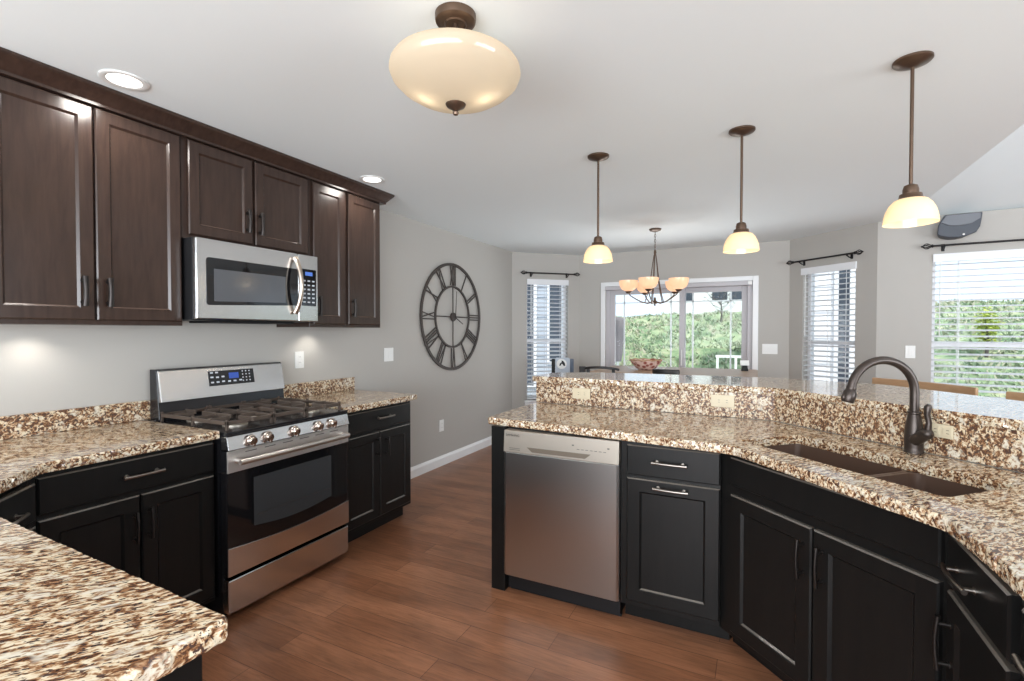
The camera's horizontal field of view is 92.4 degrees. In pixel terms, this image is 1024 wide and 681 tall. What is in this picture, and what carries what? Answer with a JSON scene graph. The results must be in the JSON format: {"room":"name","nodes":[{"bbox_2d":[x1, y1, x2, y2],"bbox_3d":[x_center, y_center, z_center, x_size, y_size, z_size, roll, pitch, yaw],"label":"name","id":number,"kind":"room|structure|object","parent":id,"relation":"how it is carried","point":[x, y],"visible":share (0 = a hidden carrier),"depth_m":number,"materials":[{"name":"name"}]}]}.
{"room":"kitchen","nodes":[
{"label":"kitchen","id":0,"kind":"room"},
{"bbox_2d":[0,209,511,466],"bbox_3d":[-2.096,0.119,2.452,0.140,2.430,9.110,1,1,27],"label":"wall","id":1,"kind":"structure","parent":0,"point":[43,368],"depth_m":4.22,"materials":[{"name":"grey paint"}]},
{"bbox_2d":[0,400,149,439],"bbox_3d":[-2.289,0.379,1.888,0.021,0.100,1.620,1,1,27],"label":"backsplash","id":2,"kind":"structure","parent":1,"relation":"attached to","point":[38,423],"depth_m":2.30,"materials":[{"name":"beige stone"}]},
{"bbox_2d":[0,76,181,325],"bbox_3d":[-1.934,-0.545,2.188,0.372,0.952,0.733,1,1,27],"label":"upper cabinet","id":3,"kind":"object","parent":1,"relation":"attached to","point":[90,197],"visible":0.99,"depth_m":2.09,"materials":[{"name":"brown wood"}]},
{"bbox_2d":[0,47,394,204],"bbox_3d":[-1.592,-1.064,2.841,0.393,0.077,2.294,1,1,27],"label":"crown molding","id":4,"kind":"structure","parent":1,"relation":"attached to","point":[15,66],"depth_m":2.32,"materials":[{"name":"brown wood"}]},
{"bbox_2d":[180,137,308,255],"bbox_3d":[-1.596,-0.779,2.861,0.372,0.510,0.780,1,1,27],"label":"upper cabinet","id":5,"kind":"object","parent":1,"relation":"attached to","point":[227,197],"visible":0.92,"depth_m":2.73,"materials":[{"name":"brown wood"}]},
{"bbox_2d":[181,237,317,323],"bbox_3d":[-1.530,-0.309,2.827,0.460,0.423,0.752,1,1,27],"label":"microwave","id":6,"kind":"object","parent":5,"relation":"attached to","point":[223,282],"visible":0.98,"depth_m":2.66,"materials":[{"name":"silver metal"}]},
{"bbox_2d":[295,351,303,368],"bbox_3d":[-1.504,0.138,3.473,0.008,0.118,0.075,1,1,27],"label":"wall outlet","id":7,"kind":"object","parent":1,"relation":"attached to","point":[299,356],"visible":1,"depth_m":3.47,"materials":[{"name":"white plastic"}]},
{"bbox_2d":[283,377,354,397],"bbox_3d":[-1.429,0.348,3.611,0.021,0.100,0.719,1,1,27],"label":"backsplash","id":8,"kind":"structure","parent":1,"relation":"attached to","point":[304,389],"depth_m":3.60,"materials":[{"name":"beige stone"}]},
{"bbox_2d":[276,180,379,327],"bbox_3d":[-1.273,-0.569,3.512,0.372,0.952,0.666,1,1,27],"label":"upper cabinet","id":9,"kind":"object","parent":1,"relation":"attached to","point":[344,228],"visible":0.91,"depth_m":3.40,"materials":[{"name":"brown wood"}]},
{"bbox_2d":[384,348,392,361],"bbox_3d":[-1.082,0.123,4.316,0.009,0.118,0.117,1,1,27],"label":"light switch","id":10,"kind":"object","parent":1,"relation":"attached to","point":[388,352],"visible":1,"depth_m":4.30,"materials":[{"name":"white plastic"}]},
{"bbox_2d":[439,419,443,431],"bbox_3d":[-0.723,0.875,5.048,0.008,0.118,0.075,1,1,27],"label":"wall outlet","id":11,"kind":"object","parent":1,"relation":"attached to","point":[441,422],"visible":1,"depth_m":5.04,"materials":[{"name":"white plastic"}]},
{"bbox_2d":[420,263,479,369],"bbox_3d":[-0.614,-0.250,5.188,0.039,1.130,1.130,1,1,27],"label":"wall clock","id":12,"kind":"object","parent":1,"relation":"attached to","point":[453,317],"visible":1,"depth_m":5.15,"materials":[{"name":"grey metal"}]},
{"bbox_2d":[411,436,491,478],"bbox_3d":[-0.632,1.233,5.229,0.016,0.102,2.850,1,1,27],"label":"baseboard","id":13,"kind":"structure","parent":1,"relation":"attached to","point":[427,466],"depth_m":5.15,"materials":[{"name":"white paint"}]},
{"bbox_2d":[202,445,781,680],"bbox_3d":[1.726,1.385,1.019,8.280,0.050,9.920,1,1,27],"label":"floor","id":14,"kind":"structure","parent":0,"point":[413,597],"depth_m":2.30,"materials":[{"name":"brown wood"}]},
{"bbox_2d":[0,480,35,532],"bbox_3d":[-2.033,0.915,1.415,0.874,0.876,0.865,1,1,27],"label":"base cabinet","id":15,"kind":"object","parent":14,"relation":"on","point":[18,503],"visible":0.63,"depth_m":1.62,"materials":[{"name":"black paint"}]},
{"bbox_2d":[0,420,227,680],"bbox_3d":[-1.352,0.457,1.398,2.136,0.037,1.598,1,1,27],"label":"countertop","id":16,"kind":"structure","parent":15,"relation":"on","point":[67,614],"depth_m":0.84,"materials":[{"name":"beige stone"}]},
{"bbox_2d":[28,440,214,607],"bbox_3d":[-1.804,0.902,2.155,0.650,0.876,0.664,1,1,27],"label":"base cabinet","id":17,"kind":"object","parent":14,"relation":"on","point":[149,517],"visible":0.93,"depth_m":2.05,"materials":[{"name":"black paint"}]},
{"bbox_2d":[157,655,201,680],"bbox_3d":[-1.170,0.926,0.799,1.208,0.876,0.595,1,1,27],"label":"base cabinet","id":18,"kind":"object","parent":14,"relation":"on","point":[192,670],"visible":0.02,"depth_m":0.77,"materials":[{"name":"black paint"}]},
{"bbox_2d":[147,362,349,615],"bbox_3d":[-1.421,0.739,2.772,0.734,1.178,0.773,1,1,27],"label":"gas range","id":19,"kind":"object","parent":14,"relation":"on","point":[281,502],"visible":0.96,"depth_m":2.59,"materials":[{"name":"silver metal"}]},
{"bbox_2d":[160,405,347,436],"bbox_3d":[-1.455,0.433,2.774,0.655,0.020,0.757,1,1,27],"label":"cooktop","id":20,"kind":"object","parent":19,"relation":"in","point":[264,426],"depth_m":2.58,"materials":[{"name":"black metal"}]},
{"bbox_2d":[344,401,410,542],"bbox_3d":[-1.153,0.878,3.458,0.650,0.876,0.704,1,1,27],"label":"base cabinet","id":21,"kind":"object","parent":14,"relation":"on","point":[379,454],"visible":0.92,"depth_m":3.31,"materials":[{"name":"black paint"}]},
{"bbox_2d":[291,390,416,412],"bbox_3d":[-1.149,0.420,3.462,0.653,0.037,0.737,1,1,27],"label":"countertop","id":22,"kind":"structure","parent":21,"relation":"on","point":[351,400],"depth_m":3.41,"materials":[{"name":"beige stone"}]},
{"bbox_2d":[492,425,509,590],"bbox_3d":[0.068,0.888,2.901,0.080,0.876,0.638,1,1,27],"label":"end panel","id":23,"kind":"object","parent":14,"relation":"on","point":[500,580],"visible":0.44,"depth_m":2.62,"materials":[{"name":"black paint"}]},
{"bbox_2d":[552,358,573,372],"bbox_3d":[0.602,0.757,5.804,0.268,1.092,0.416,0,1,5],"label":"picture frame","id":24,"kind":"object","parent":14,"relation":"on","point":[559,365],"visible":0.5,"depth_m":5.95,"materials":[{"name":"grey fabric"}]},
{"bbox_2d":[504,427,624,615],"bbox_3d":[0.361,0.895,2.697,0.606,0.870,0.604,1,1,27],"label":"dishwasher","id":25,"kind":"object","parent":14,"relation":"on","point":[563,490],"visible":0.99,"depth_m":2.42,"materials":[{"name":"silver metal"}]},
{"bbox_2d":[579,366,618,372],"bbox_3d":[0.873,0.761,4.625,0.370,1.069,0.462,1,1,27],"label":"counter stool","id":26,"kind":"object","parent":14,"relation":"on","point":[581,368],"visible":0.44,"depth_m":4.43,"materials":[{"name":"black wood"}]},
{"bbox_2d":[652,369,679,374],"bbox_3d":[1.397,0.771,4.364,0.225,1.060,0.462,1,1,27],"label":"counter stool","id":27,"kind":"object","parent":14,"relation":"on","point":[654,371],"visible":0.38,"depth_m":4.15,"materials":[{"name":"black wood"}]},
{"bbox_2d":[590,365,757,376],"bbox_3d":[1.675,0.797,5.047,1.520,0.980,1.000,1,1,27],"label":"dining table","id":28,"kind":"object","parent":14,"relation":"on","point":[622,369],"visible":0.15,"depth_m":4.90,"materials":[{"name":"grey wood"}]},
{"bbox_2d":[625,358,667,369],"bbox_3d":[1.397,0.248,5.120,0.340,0.114,0.340,0,1,-20],"label":"bowl","id":29,"kind":"object","parent":28,"relation":"on","point":[643,363],"visible":0.98,"depth_m":5.02,"materials":[{"name":"beige ceramic"}]},
{"bbox_2d":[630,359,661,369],"bbox_3d":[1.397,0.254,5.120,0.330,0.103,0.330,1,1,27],"label":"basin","id":30,"kind":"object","parent":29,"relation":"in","point":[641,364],"depth_m":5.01,"materials":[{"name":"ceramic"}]},
{"bbox_2d":[740,360,748,370],"bbox_3d":[2.359,0.255,4.975,0.080,0.105,0.056,0,1,16],"label":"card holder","id":31,"kind":"object","parent":28,"relation":"on","point":[744,363],"visible":1,"depth_m":4.97,"materials":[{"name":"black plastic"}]},
{"bbox_2d":[621,440,731,639],"bbox_3d":[0.905,0.897,2.406,0.616,0.876,0.635,1,1,27],"label":"base cabinet","id":32,"kind":"object","parent":14,"relation":"on","point":[671,497],"visible":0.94,"depth_m":2.20,"materials":[{"name":"black paint"}]},
{"bbox_2d":[720,453,952,680],"bbox_3d":[1.263,0.908,1.772,0.579,0.876,1.356,0,1,-18],"label":"base cabinet","id":33,"kind":"object","parent":14,"relation":"on","point":[818,583],"visible":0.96,"depth_m":1.63,"materials":[{"name":"black paint"}]},
{"bbox_2d":[872,377,977,395],"bbox_3d":[2.276,0.788,2.926,0.462,1.076,0.608,0,1,-12],"label":"bar stool","id":34,"kind":"object","parent":14,"relation":"on","point":[959,389],"visible":0.16,"depth_m":2.90,"materials":[{"name":"beige wood"}]},
{"bbox_2d":[932,534,1023,680],"bbox_3d":[1.301,0.922,1.016,0.605,0.876,0.394,1,1,27],"label":"base cabinet","id":35,"kind":"object","parent":14,"relation":"on","point":[983,624],"visible":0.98,"depth_m":1.11,"materials":[{"name":"black paint"}]},
{"bbox_2d":[1006,391,1023,400],"bbox_3d":[2.383,0.803,2.243,0.462,1.071,0.599,0,1,-1],"label":"bar stool","id":36,"kind":"object","parent":14,"relation":"on","point":[1018,396],"visible":0.11,"depth_m":2.50,"materials":[{"name":"beige wood"}]},
{"bbox_2d":[1011,608,1023,680],"bbox_3d":[1.083,0.930,0.580,0.605,0.876,0.575,1,1,27],"label":"base cabinet","id":37,"kind":"object","parent":14,"relation":"on","point":[1019,662],"visible":1,"depth_m":0.92,"materials":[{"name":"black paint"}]},
{"bbox_2d":[488,402,1023,599],"bbox_3d":[0.928,0.454,1.589,1.514,0.037,3.566,0,1,-14],"label":"countertop","id":38,"kind":"structure","parent":37,"relation":"on","point":[990,523],"depth_m":1.74,"materials":[{"name":"stone"}]},
{"bbox_2d":[763,444,987,496],"bbox_3d":[1.249,0.564,1.790,0.358,0.188,0.799,0,1,-18],"label":"sink","id":39,"kind":"object","parent":38,"relation":"in","point":[941,487],"visible":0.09,"depth_m":1.84,"materials":[{"name":"brown"}]},
{"bbox_2d":[763,444,906,476],"bbox_3d":[1.199,0.561,1.940,0.358,0.189,0.481,0,1,-18],"label":"basin","id":40,"kind":"object","parent":39,"relation":"in","point":[857,465],"depth_m":2.01,"materials":[{"name":"brown metal"}]},
{"bbox_2d":[872,472,987,496],"bbox_3d":[1.326,0.568,1.561,0.358,0.189,0.316,0,1,-18],"label":"basin","id":41,"kind":"object","parent":39,"relation":"in","point":[941,487],"depth_m":1.70,"materials":[{"name":"brown metal"}]},
{"bbox_2d":[841,356,933,453],"bbox_3d":[1.423,0.245,1.888,0.303,0.369,0.127,0,1,16],"label":"faucet","id":42,"kind":"object","parent":38,"relation":"on","point":[916,435],"visible":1,"depth_m":1.87,"materials":[{"name":"brown metal"}]},
{"bbox_2d":[0,0,1023,254],"bbox_3d":[-0.079,-1.116,1.881,4.240,0.060,9.930,1,1,27],"label":"ceiling","id":43,"kind":"structure","parent":0,"point":[658,87],"depth_m":2.21,"materials":[{"name":"white paint"}]},
{"bbox_2d":[97,69,149,90],"bbox_3d":[-1.621,-1.085,2.051,0.172,0.006,0.172,1,1,27],"label":"recessed light","id":44,"kind":"object","parent":43,"relation":"in","point":[121,79],"visible":1,"depth_m":2.04,"materials":[{"name":"white plastic"}]},
{"bbox_2d":[359,175,384,183],"bbox_3d":[-0.965,-1.109,3.386,0.172,0.006,0.172,1,1,27],"label":"recessed light","id":45,"kind":"object","parent":43,"relation":"in","point":[371,179],"visible":1,"depth_m":3.38,"materials":[{"name":"white plastic"}]},
{"bbox_2d":[389,2,520,115],"bbox_3d":[-0.188,-0.915,1.633,0.433,0.332,0.433,1,1,27],"label":"ceiling light","id":46,"kind":"object","parent":43,"relation":"hanging from","point":[453,68],"visible":1,"depth_m":1.52,"materials":[{"name":"beige glass"}]},
{"bbox_2d":[583,152,612,263],"bbox_3d":[0.517,-0.789,2.943,0.175,0.630,0.175,1,1,27],"label":"pendant lamp","id":47,"kind":"object","parent":43,"relation":"hanging from","point":[597,253],"visible":1,"depth_m":2.91,"materials":[{"name":"beige glass"}]},
{"bbox_2d":[619,228,688,305],"bbox_3d":[1.454,-0.747,5.015,0.696,0.790,0.678,1,1,27],"label":"chandelier","id":48,"kind":"object","parent":43,"relation":"hanging from","point":[645,285],"visible":1,"depth_m":5.00,"materials":[{"name":"beige glass"}]},
{"bbox_2d":[723,125,759,253],"bbox_3d":[1.200,-0.782,2.565,0.175,0.630,0.175,1,1,27],"label":"pendant lamp","id":49,"kind":"object","parent":43,"relation":"hanging from","point":[741,241],"visible":1,"depth_m":2.54,"materials":[{"name":"beige glass"}]},
{"bbox_2d":[882,50,939,227],"bbox_3d":[1.550,-0.771,1.904,0.175,0.630,0.175,1,1,27],"label":"pendant lamp","id":50,"kind":"object","parent":43,"relation":"hanging from","point":[911,209],"visible":1,"depth_m":1.89,"materials":[{"name":"beige glass"}]},
{"bbox_2d":[512,252,579,409],"bbox_3d":[0.446,0.042,6.710,0.976,2.430,0.140,0,1,-18],"label":"wall","id":51,"kind":"structure","parent":0,"point":[529,262],"depth_m":6.56,"materials":[{"name":"grey paint"}]},
{"bbox_2d":[524,285,565,405],"bbox_3d":[0.468,0.030,6.696,0.680,1.685,0.170,0,1,-18],"label":"window","id":52,"kind":"structure","parent":51,"relation":"in","point":[527,402],"depth_m":6.79,"materials":[{"name":"white plastic"}]},
{"bbox_2d":[527,279,568,399],"bbox_3d":[0.478,-0.016,6.662,0.600,1.616,0.091,0,1,-18],"label":"window blind","id":53,"kind":"object","parent":52,"relation":"attached to","point":[533,282],"visible":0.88,"depth_m":6.65,"materials":[{"name":"white plastic"}]},
{"bbox_2d":[521,270,579,277],"bbox_3d":[0.512,-0.889,6.588,0.856,0.072,0.099,0,1,-18],"label":"curtain rod","id":54,"kind":"object","parent":51,"relation":"attached to","point":[525,272],"visible":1,"depth_m":6.55,"materials":[{"name":"black metal"}]},
{"bbox_2d":[579,240,789,378],"bbox_3d":[2.095,0.050,6.288,2.530,2.430,0.140,1,1,27],"label":"wall","id":55,"kind":"structure","parent":0,"point":[769,263],"depth_m":6.03,"materials":[{"name":"grey paint"}]},
{"bbox_2d":[606,281,752,368],"bbox_3d":[2.088,0.273,6.290,1.780,1.985,0.130,1,1,27],"label":"door","id":56,"kind":"structure","parent":55,"relation":"in","point":[747,290],"depth_m":6.21,"materials":[{"name":"grey plastic"}]},
{"bbox_2d":[605,280,751,290],"bbox_3d":[2.048,-0.689,6.194,1.770,0.051,0.077,1,1,27],"label":"blind headrail","id":57,"kind":"object","parent":56,"relation":"attached to","point":[728,283],"visible":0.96,"depth_m":6.00,"materials":[{"name":"grey plastic"}]},
{"bbox_2d":[601,275,758,369],"bbox_3d":[2.055,0.246,6.223,1.904,2.040,0.018,1,1,27],"label":"trim","id":58,"kind":"structure","parent":55,"relation":"attached to","point":[755,279],"depth_m":5.89,"materials":[{"name":"white paint"}]},
{"bbox_2d":[762,344,777,353],"bbox_3d":[3.018,0.100,5.744,0.160,0.118,0.009,1,1,27],"label":"light switch","id":59,"kind":"object","parent":55,"relation":"attached to","point":[766,348],"visible":1,"depth_m":5.74,"materials":[{"name":"white plastic"}]},
{"bbox_2d":[665,291,741,314],"bbox_3d":[14.385,-4.856,35.210,6.000,6.400,8.800,1,1,27],"label":"sky","id":60,"kind":"structure","parent":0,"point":[699,307],"depth_m":31.73,"materials":[{"name":"white"}]},
{"bbox_2d":[539,402,1023,473],"bbox_3d":[1.218,0.822,1.684,1.185,1.052,3.768,0,1,-15],"label":"wall","id":61,"kind":"structure","parent":0,"point":[539,402],"depth_m":2.22,"materials":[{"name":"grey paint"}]},
{"bbox_2d":[532,372,1023,430],"bbox_3d":[1.447,0.278,1.704,1.702,0.035,4.059,0,1,-16],"label":"countertop","id":62,"kind":"structure","parent":61,"relation":"on","point":[965,408],"depth_m":2.43,"materials":[{"name":"stone"}]},
{"bbox_2d":[536,382,1023,472],"bbox_3d":[1.152,0.365,1.655,1.073,0.137,3.599,0,1,-15],"label":"backsplash","id":63,"kind":"structure","parent":61,"relation":"attached to","point":[1003,448],"depth_m":2.33,"materials":[{"name":"beige stone"}]},
{"bbox_2d":[573,388,589,398],"bbox_3d":[0.434,0.333,3.074,0.118,0.066,0.009,1,1,30],"label":"outlet","id":64,"kind":"object","parent":63,"relation":"attached to","point":[578,393],"visible":1,"depth_m":3.07,"materials":[{"name":"beige plastic"}]},
{"bbox_2d":[711,394,733,407],"bbox_3d":[1.145,0.330,2.668,0.118,0.066,0.009,1,1,30],"label":"outlet","id":65,"kind":"object","parent":63,"relation":"attached to","point":[727,401],"visible":1,"depth_m":2.67,"materials":[{"name":"beige plastic"}]},
{"bbox_2d":[716,398,720,403],"bbox_3d":[1.126,0.330,2.676,0.028,0.032,0.002,1,1,30],"label":"socket","id":66,"kind":"object","parent":65,"relation":"attached to","point":[718,400],"depth_m":2.67,"materials":[{"name":"grey plastic"}]},
{"bbox_2d":[932,423,953,439],"bbox_3d":[1.599,0.337,1.827,0.008,0.050,0.075,0,1,-18],"label":"outlet","id":67,"kind":"object","parent":63,"relation":"attached to","point":[940,430],"visible":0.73,"depth_m":1.82,"materials":[{"name":"beige plastic"}]},
{"bbox_2d":[932,425,938,434],"bbox_3d":[1.590,0.337,1.845,0.002,0.032,0.028,0,1,-18],"label":"socket","id":68,"kind":"object","parent":67,"relation":"attached to","point":[935,428],"depth_m":1.84,"materials":[{"name":"grey plastic"}]},
{"bbox_2d":[943,427,951,436],"bbox_3d":[1.602,0.338,1.807,0.002,0.032,0.028,0,1,-18],"label":"socket","id":69,"kind":"object","parent":67,"relation":"attached to","point":[947,431],"depth_m":1.80,"materials":[{"name":"grey plastic"}]},
{"bbox_2d":[789,222,877,383],"bbox_3d":[3.421,0.069,5.221,0.140,2.430,0.979,0,1,-19],"label":"wall","id":70,"kind":"structure","parent":0,"point":[864,238],"depth_m":5.04,"materials":[{"name":"grey paint"}]},
{"bbox_2d":[786,249,863,265],"bbox_3d":[3.298,-0.865,5.193,0.099,0.072,0.876,0,1,-19],"label":"curtain rod","id":71,"kind":"object","parent":70,"relation":"attached to","point":[860,251],"visible":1,"depth_m":5.12,"materials":[{"name":"black metal"}]},
{"bbox_2d":[807,274,854,378],"bbox_3d":[3.397,0.057,5.230,0.170,1.685,0.675,0,1,-19],"label":"window","id":72,"kind":"structure","parent":70,"relation":"in","point":[809,278],"depth_m":5.49,"materials":[{"name":"white plastic"}]},
{"bbox_2d":[801,261,856,381],"bbox_3d":[3.364,0.010,5.218,0.090,1.616,0.619,0,1,-19],"label":"window blind","id":73,"kind":"object","parent":72,"relation":"attached to","point":[846,266],"visible":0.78,"depth_m":5.21,"materials":[{"name":"white plastic"}]},
{"bbox_2d":[876,208,1023,381],"bbox_3d":[5.304,0.091,3.750,4.081,2.440,0.140,1,1,31],"label":"wall","id":74,"kind":"structure","parent":0,"point":[904,268],"depth_m":4.58,"materials":[{"name":"grey paint"}]},
{"bbox_2d":[905,346,914,357],"bbox_3d":[3.734,0.107,4.599,0.075,0.118,0.009,1,1,31],"label":"light switch","id":75,"kind":"object","parent":74,"relation":"attached to","point":[909,350],"visible":1,"depth_m":4.60,"materials":[{"name":"white plastic"}]},
{"bbox_2d":[937,212,981,239],"bbox_3d":[3.957,-1.008,4.363,0.298,0.205,0.200,1,1,31],"label":"wall speaker","id":76,"kind":"object","parent":74,"relation":"attached to","point":[954,226],"visible":1,"depth_m":4.29,"materials":[{"name":"grey plastic"}]},
{"bbox_2d":[941,212,980,225],"bbox_3d":[3.913,-1.052,4.278,0.263,0.100,0.010,1,1,31],"label":"grille","id":77,"kind":"object","parent":76,"relation":"attached to","point":[964,219],"depth_m":4.27,"materials":[{"name":"grey plastic"}]},
{"bbox_2d":[921,239,1023,250],"bbox_3d":[4.611,-0.840,4.006,1.988,0.072,0.099,1,1,31],"label":"curtain rod","id":78,"kind":"object","parent":74,"relation":"attached to","point":[943,246],"visible":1,"depth_m":4.33,"materials":[{"name":"black metal"}]},
{"bbox_2d":[931,262,1023,381],"bbox_3d":[4.597,0.073,4.148,1.720,1.690,0.170,1,1,31],"label":"window","id":79,"kind":"structure","parent":74,"relation":"in","point":[934,263],"depth_m":4.55,"materials":[{"name":"white plastic"}]},
{"bbox_2d":[931,249,1023,398],"bbox_3d":[4.579,0.028,4.117,1.640,1.621,0.091,1,1,31],"label":"window blind","id":80,"kind":"object","parent":79,"relation":"attached to","point":[1011,253],"visible":0.71,"depth_m":4.36,"materials":[{"name":"white plastic"}]},
{"bbox_2d":[929,124,1023,214],"bbox_3d":[3.446,-1.878,-0.274,4.100,1.734,9.250,1,1,27],"label":"sloped ceiling","id":81,"kind":"structure","parent":0,"point":[995,181],"depth_m":4.05,"materials":[{"name":"white paint"}]},
{"label":"outside","id":82,"kind":"structure","parent":0,"visible":0},
{"bbox_2d":[618,301,1023,397],"bbox_3d":[11.930,-0.566,23.657,38.000,3.267,35.000,1,1,27],"label":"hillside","id":83,"kind":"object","parent":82,"point":[700,351],"visible":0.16,"depth_m":11.91,"materials":[{"name":"green plant"}]},
{"bbox_2d":[705,291,737,321],"bbox_3d":[6.504,-1.103,15.116,1.108,1.066,1.005,0,1,7],"label":"sapling","id":84,"kind":"object","parent":83,"relation":"on","point":[719,302],"visible":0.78,"depth_m":15.17,"materials":[{"name":"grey plant"}]},
{"bbox_2d":[615,298,1023,396],"bbox_3d":[12.818,-0.141,9.577,26.028,2.880,10.200,1,1,27],"label":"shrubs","id":85,"kind":"object","parent":83,"relation":"on","point":[645,349],"visible":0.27,"depth_m":12.21,"materials":[{"name":"green plant"}]},
{"bbox_2d":[972,306,1002,357],"bbox_3d":[8.897,-0.172,9.174,0.421,0.994,0.438,0,1,10],"label":"sapling","id":86,"kind":"object","parent":83,"relation":"on","point":[987,333],"visible":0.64,"depth_m":9.17,"materials":[{"name":"green plant"}]},
{"bbox_3d":[-3.434,1.322,13.416,11.690,0.130,2.910,1,1,27],"label":"lawn","id":87,"kind":"structure","parent":0,"visible":0},
{"bbox_2d":[527,284,560,394],"bbox_3d":[-0.587,-1.475,11.838,5.950,5.520,3.100,1,1,27],"label":"neighbor house","id":88,"kind":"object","parent":87,"relation":"on","point":[546,288],"visible":0.04,"depth_m":9.97,"materials":[{"name":"grey"}]},
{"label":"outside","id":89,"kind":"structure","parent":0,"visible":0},
{"bbox_3d":[3.136,1.399,7.201,11.000,0.100,2.360,1,1,27],"label":"patio","id":90,"kind":"object","parent":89,"visible":0},
{"bbox_2d":[616,317,623,364],"bbox_3d":[1.633,0.487,7.577,0.440,1.710,0.440,1,1,27],"label":"patio umbrella","id":91,"kind":"object","parent":90,"relation":"on","point":[619,320],"visible":0.29,"depth_m":7.49,"materials":[{"name":"grey fabric"}]},
{"bbox_2d":[715,355,740,368],"bbox_3d":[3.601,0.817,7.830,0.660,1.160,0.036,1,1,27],"label":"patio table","id":92,"kind":"object","parent":90,"relation":"on","point":[716,356],"visible":0.13,"depth_m":7.88,"materials":[{"name":"white metal"}]},
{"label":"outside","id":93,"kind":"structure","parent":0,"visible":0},
{"bbox_2d":[814,269,855,381],"bbox_3d":[5.285,-0.658,8.109,2.360,4.020,1.950,1,1,27],"label":"garden shed","id":94,"kind":"object","parent":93,"point":[853,274],"visible":0.07,"depth_m":7.57,"materials":[{"name":"white"}]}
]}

